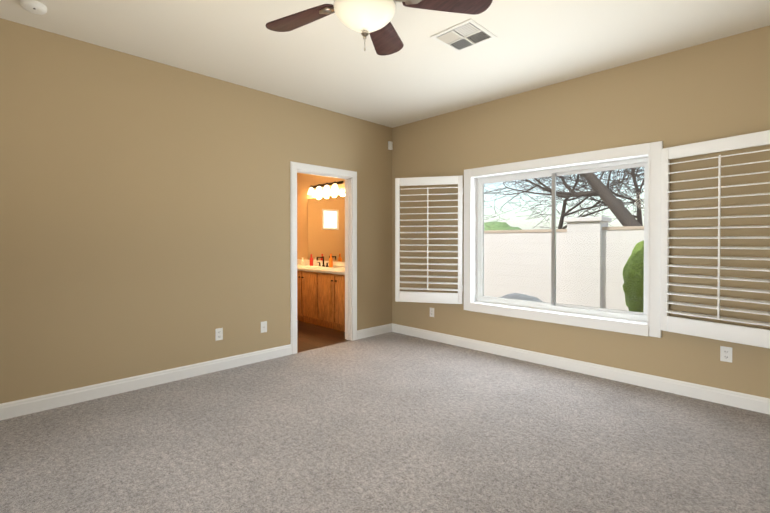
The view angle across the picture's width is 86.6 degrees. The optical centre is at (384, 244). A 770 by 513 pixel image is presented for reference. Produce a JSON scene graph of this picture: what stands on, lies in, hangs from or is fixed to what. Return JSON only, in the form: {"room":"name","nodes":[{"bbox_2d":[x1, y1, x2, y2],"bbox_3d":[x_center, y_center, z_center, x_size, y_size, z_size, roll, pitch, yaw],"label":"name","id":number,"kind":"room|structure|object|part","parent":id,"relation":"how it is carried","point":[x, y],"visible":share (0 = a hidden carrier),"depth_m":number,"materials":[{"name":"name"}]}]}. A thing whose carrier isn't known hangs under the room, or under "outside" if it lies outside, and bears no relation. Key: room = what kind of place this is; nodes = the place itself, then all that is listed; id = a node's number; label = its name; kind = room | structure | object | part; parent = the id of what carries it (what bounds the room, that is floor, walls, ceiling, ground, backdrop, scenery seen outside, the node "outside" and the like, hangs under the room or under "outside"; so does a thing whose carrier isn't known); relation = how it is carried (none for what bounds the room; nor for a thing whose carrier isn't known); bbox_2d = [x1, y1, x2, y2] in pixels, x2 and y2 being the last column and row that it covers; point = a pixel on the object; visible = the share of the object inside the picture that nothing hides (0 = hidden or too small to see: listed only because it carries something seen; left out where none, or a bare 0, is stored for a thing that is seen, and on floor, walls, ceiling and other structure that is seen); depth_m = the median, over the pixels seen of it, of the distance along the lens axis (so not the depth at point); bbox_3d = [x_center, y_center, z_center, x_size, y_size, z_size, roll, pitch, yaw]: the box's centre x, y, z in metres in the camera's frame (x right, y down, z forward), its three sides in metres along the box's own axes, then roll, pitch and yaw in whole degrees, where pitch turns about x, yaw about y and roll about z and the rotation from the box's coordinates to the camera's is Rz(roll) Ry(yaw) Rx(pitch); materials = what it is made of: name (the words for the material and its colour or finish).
{"room":"empty bedroom","nodes":[
{"label":"empty bedroom","id":0,"kind":"room"},
{"bbox_2d":[0,18,391,403],"bbox_3d":[-1.827,-0.183,3.784,5.320,2.800,0.120,-1,1,-45],"label":"wall","id":1,"kind":"structure","parent":0,"point":[144,216],"depth_m":3.49,"materials":[{"name":"beige paint"}]},
{"bbox_2d":[0,344,290,419],"bbox_3d":[-2.296,1.166,3.234,3.560,0.112,0.015,-1,1,-45],"label":"baseboard","id":2,"kind":"structure","parent":1,"relation":"attached to","point":[16,408],"depth_m":3.39,"materials":[{"name":"white wood"}]},
{"bbox_2d":[215,328,222,340],"bbox_3d":[-1.597,0.866,3.932,0.070,0.114,0.008,-1,1,-45],"label":"electrical outlet","id":3,"kind":"object","parent":1,"relation":"attached to","point":[218,333],"visible":1,"depth_m":3.93,"materials":[{"name":"white plastic"}]},
{"bbox_2d":[261,321,266,332],"bbox_3d":[-1.263,0.863,4.263,0.070,0.114,0.012,-1,1,-45],"label":"electrical outlet","id":4,"kind":"object","parent":1,"relation":"attached to","point":[263,326],"visible":1,"depth_m":4.26,"materials":[{"name":"white plastic"}]},
{"bbox_2d":[290,161,356,353],"bbox_3d":[-0.743,0.147,4.867,0.960,2.120,0.155,-1,1,-45],"label":"door frame","id":5,"kind":"structure","parent":1,"relation":"attached to","point":[349,177],"depth_m":5.10,"materials":[{"name":"white wood"}]},
{"bbox_2d":[357,323,391,339],"bbox_3d":[-0.141,1.147,5.385,0.610,0.112,0.015,-1,1,-45],"label":"baseboard","id":6,"kind":"structure","parent":1,"relation":"attached to","point":[364,333],"depth_m":5.38,"materials":[{"name":"white wood"}]},
{"bbox_2d":[388,141,392,149],"bbox_3d":[0.074,-1.344,5.558,0.060,0.110,0.040,-1,1,-45],"label":"sensor","id":7,"kind":"object","parent":1,"relation":"attached to","point":[390,145],"visible":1,"depth_m":5.54,"materials":[{"name":"white plastic"}]},
{"bbox_2d":[297,320,350,352],"bbox_3d":[-1.988,1.253,5.601,3.000,0.096,2.900,-1,1,-45],"label":"floor","id":8,"kind":"structure","parent":0,"point":[310,336],"depth_m":5.35,"materials":[{"name":"brown wood"}]},
{"bbox_2d":[297,270,344,331],"bbox_3d":[-1.065,0.796,6.370,0.600,0.795,2.410,-1,1,-45],"label":"bathroom vanity","id":9,"kind":"object","parent":8,"relation":"on","point":[320,292],"depth_m":5.82,"materials":[{"name":"brown wood"}]},
{"bbox_2d":[297,266,344,273],"bbox_3d":[-1.062,0.375,6.368,0.594,0.048,2.430,-1,1,-45],"label":"countertop","id":10,"kind":"structure","parent":9,"relation":"on","point":[328,269],"depth_m":6.11,"materials":[{"name":"beige stone"}]},
{"bbox_2d":[310,254,312,265],"bbox_3d":[-1.216,0.259,6.744,0.060,0.190,0.060,-1,1,-45],"label":"bottle","id":11,"kind":"object","parent":10,"relation":"on","point":[311,259],"depth_m":6.72,"materials":[{"name":"red plastic"}]},
{"bbox_2d":[317,258,328,265],"bbox_3d":[-1.030,0.274,6.548,0.156,0.164,0.330,-1,1,-45],"label":"faucet","id":12,"kind":"object","parent":10,"relation":"on","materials":[{"name":"brown metal"}]},
{"bbox_2d":[329,254,332,266],"bbox_3d":[-0.848,0.252,6.404,0.064,0.210,0.064,-1,1,-45],"label":"bottle","id":13,"kind":"object","parent":10,"relation":"on","point":[330,259],"depth_m":6.38,"materials":[{"name":"orange plastic"}]},
{"bbox_2d":[0,332,769,512],"bbox_3d":[-0.082,1.282,2.135,5.200,0.100,4.700,-1,1,-45],"label":"floor carpet","id":14,"kind":"object","parent":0,"point":[392,422],"visible":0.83,"depth_m":2.52,"materials":[{"name":"grey carpet"}]},
{"bbox_2d":[0,0,769,127],"bbox_3d":[-0.053,-1.618,2.136,5.520,0.100,4.940,-1,1,-45],"label":"ceiling","id":15,"kind":"structure","parent":0,"point":[328,62],"depth_m":3.19,"materials":[{"name":"beige paint"}]},
{"bbox_2d":[20,0,46,14],"bbox_3d":[-2.301,-1.551,2.676,0.136,0.042,0.136,-1,1,-45],"label":"smoke detector","id":16,"kind":"object","parent":15,"relation":"attached to","point":[34,6],"visible":1,"depth_m":2.65,"materials":[{"name":"white plastic"}]},
{"bbox_2d":[265,0,492,55],"bbox_3d":[-0.141,-1.273,2.055,1.244,0.586,1.273,-1,1,-45],"label":"ceiling fan","id":17,"kind":"object","parent":15,"relation":"hanging from","point":[366,18],"visible":1,"depth_m":2.14,"materials":[{"name":"brown wood"}]},
{"bbox_3d":[-0.103,-1.139,2.077,0.316,0.125,0.316,-1,1,-45],"label":"lamp shade","id":18,"kind":"part","parent":17,"relation":"part of","materials":[{"name":"white glass"}]},
{"bbox_2d":[431,19,496,52],"bbox_3d":[0.598,-1.570,3.098,0.360,0.012,0.360,-1,1,-45],"label":"ceiling vent","id":19,"kind":"object","parent":15,"relation":"in","point":[464,35],"visible":1,"depth_m":3.08,"materials":[{"name":"white metal"}]},
{"bbox_2d":[297,25,769,397],"bbox_3d":[0.805,-0.194,5.055,0.200,2.800,7.840,-1,1,-45],"label":"wall","id":20,"kind":"structure","parent":0,"point":[714,89],"depth_m":3.52,"materials":[{"name":"beige paint"}]},
{"bbox_2d":[297,258,344,265],"bbox_3d":[-0.860,0.312,6.570,0.022,0.090,2.430,-1,1,-45],"label":"backsplash","id":21,"kind":"structure","parent":20,"relation":"attached to","point":[300,262],"depth_m":6.84,"materials":[{"name":"beige tile"}]},
{"bbox_2d":[308,194,344,261],"bbox_3d":[-0.744,-0.255,6.426,0.006,1.045,1.630,-1,1,-45],"label":"bathroom mirror","id":22,"kind":"object","parent":20,"relation":"attached to","point":[326,226],"visible":0.64,"depth_m":6.61,"materials":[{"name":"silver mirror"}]},
{"bbox_2d":[310,181,343,187],"bbox_3d":[-0.959,-0.969,6.608,0.161,0.100,0.800,-1,1,-45],"label":"bar","id":23,"kind":"object","parent":20,"relation":"attached to","point":[328,184],"visible":0.85,"depth_m":6.57,"materials":[{"name":"brown metal"}]},
{"bbox_2d":[312,186,320,193],"bbox_3d":[-1.074,-0.887,6.641,0.130,0.107,0.130,0,1,36],"label":"lampshade","id":24,"kind":"object","parent":23,"relation":"attached to","point":[318,188],"depth_m":6.61,"materials":[{"name":"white glass"}]},
{"bbox_2d":[320,185,328,192],"bbox_3d":[-0.926,-0.886,6.493,0.130,0.107,0.130,0,1,36],"label":"lampshade","id":25,"kind":"object","parent":23,"relation":"attached to","point":[325,189],"depth_m":6.45,"materials":[{"name":"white glass"}]},
{"bbox_2d":[328,184,338,191],"bbox_3d":[-0.778,-0.885,6.344,0.130,0.107,0.130,0,1,36],"label":"lampshade","id":26,"kind":"object","parent":23,"relation":"attached to","point":[334,187],"depth_m":6.31,"materials":[{"name":"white glass"}]},
{"bbox_2d":[395,176,462,303],"bbox_3d":[0.514,-0.052,4.837,0.806,1.490,0.074,0,1,15],"label":"window shutter","id":27,"kind":"object","parent":20,"relation":"attached to","point":[429,297],"visible":1,"depth_m":4.82,"materials":[{"name":"white wood"}]},
{"bbox_2d":[430,308,433,316],"bbox_3d":[0.590,0.855,5.132,0.008,0.114,0.070,-1,1,-45],"label":"electrical outlet","id":28,"kind":"object","parent":20,"relation":"attached to","point":[431,312],"visible":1,"depth_m":5.13,"materials":[{"name":"white plastic"}]},
{"bbox_2d":[464,141,662,337],"bbox_3d":[1.669,-0.046,4.131,0.225,1.630,1.940,-1,1,-45],"label":"window","id":29,"kind":"structure","parent":20,"relation":"in","point":[651,151],"depth_m":3.99,"materials":[{"name":"white"}]},
{"bbox_2d":[392,323,769,414],"bbox_3d":[1.747,1.160,3.973,0.015,0.112,4.680,-1,1,-45],"label":"baseboard","id":30,"kind":"structure","parent":20,"relation":"attached to","point":[707,393],"depth_m":3.68,"materials":[{"name":"white wood"}]},
{"bbox_2d":[660,130,769,348],"bbox_3d":[2.481,-0.036,3.020,0.074,1.490,0.806,0,1,-32],"label":"window shutter","id":31,"kind":"object","parent":20,"relation":"attached to","point":[752,336],"visible":1,"depth_m":3.05,"materials":[{"name":"white wood"}]},
{"bbox_2d":[720,346,731,362],"bbox_3d":[2.603,0.838,3.115,0.008,0.114,0.070,-1,1,-45],"label":"electrical outlet","id":32,"kind":"object","parent":20,"relation":"attached to","point":[725,354],"visible":1,"depth_m":3.11,"materials":[{"name":"white plastic"}]},
{"label":"outside","id":33,"kind":"structure","parent":0,"visible":0},
{"bbox_3d":[16.443,1.290,17.712,39.800,0.100,34.000,-1,1,-45],"label":"ground","id":34,"kind":"structure","parent":33,"visible":0},
{"bbox_2d":[484,221,521,230],"bbox_3d":[5.978,0.057,22.256,2.854,2.626,4.188,-1,1,-45],"label":"tree","id":35,"kind":"object","parent":34,"relation":"on","point":[496,225],"depth_m":21.46,"materials":[{"name":"green plant"}]},
{"bbox_2d":[500,293,542,301],"bbox_3d":[1.829,1.097,5.733,0.897,0.838,1.369,-1,1,-45],"label":"rock","id":36,"kind":"object","parent":34,"relation":"on","point":[518,295],"depth_m":5.61,"materials":[{"name":"grey stone"}]},
{"bbox_2d":[484,171,641,228],"bbox_3d":[4.922,-2.631,10.836,10.452,8.076,9.143,-1,1,-45],"label":"tree","id":37,"kind":"object","parent":34,"relation":"on","point":[607,194],"depth_m":9.10,"materials":[{"name":"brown plant"}]},
{"bbox_2d":[484,216,643,310],"bbox_3d":[4.412,0.460,5.694,0.480,1.780,30.000,-1,1,-45],"label":"wall","id":38,"kind":"structure","parent":34,"relation":"on","point":[595,263],"depth_m":6.78,"materials":[{"name":"beige concrete"}]},
{"bbox_2d":[484,167,643,226],"bbox_3d":[6.398,-2.162,10.057,6.158,6.965,9.035,-1,1,-45],"label":"tree","id":39,"kind":"object","parent":34,"relation":"on","point":[639,213],"depth_m":10.46,"materials":[{"name":"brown plant"}]},
{"bbox_2d":[528,167,643,225],"bbox_3d":[7.833,-2.316,8.984,9.760,7.350,7.544,-1,1,-45],"label":"tree","id":40,"kind":"object","parent":34,"relation":"on","point":[631,172],"depth_m":8.72,"materials":[{"name":"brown plant"}]},
{"bbox_2d":[558,167,643,228],"bbox_3d":[5.356,-1.990,10.336,7.067,6.638,6.156,-1,1,-45],"label":"tree","id":41,"kind":"object","parent":34,"relation":"on","point":[561,221],"depth_m":10.88,"materials":[{"name":"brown plant"}]},
{"bbox_2d":[622,240,643,312],"bbox_3d":[3.618,0.502,4.910,1.358,1.514,1.394,-1,1,-45],"label":"bush","id":42,"kind":"object","parent":34,"relation":"on","point":[634,262],"depth_m":4.92,"materials":[{"name":"green plant"}]}
]}

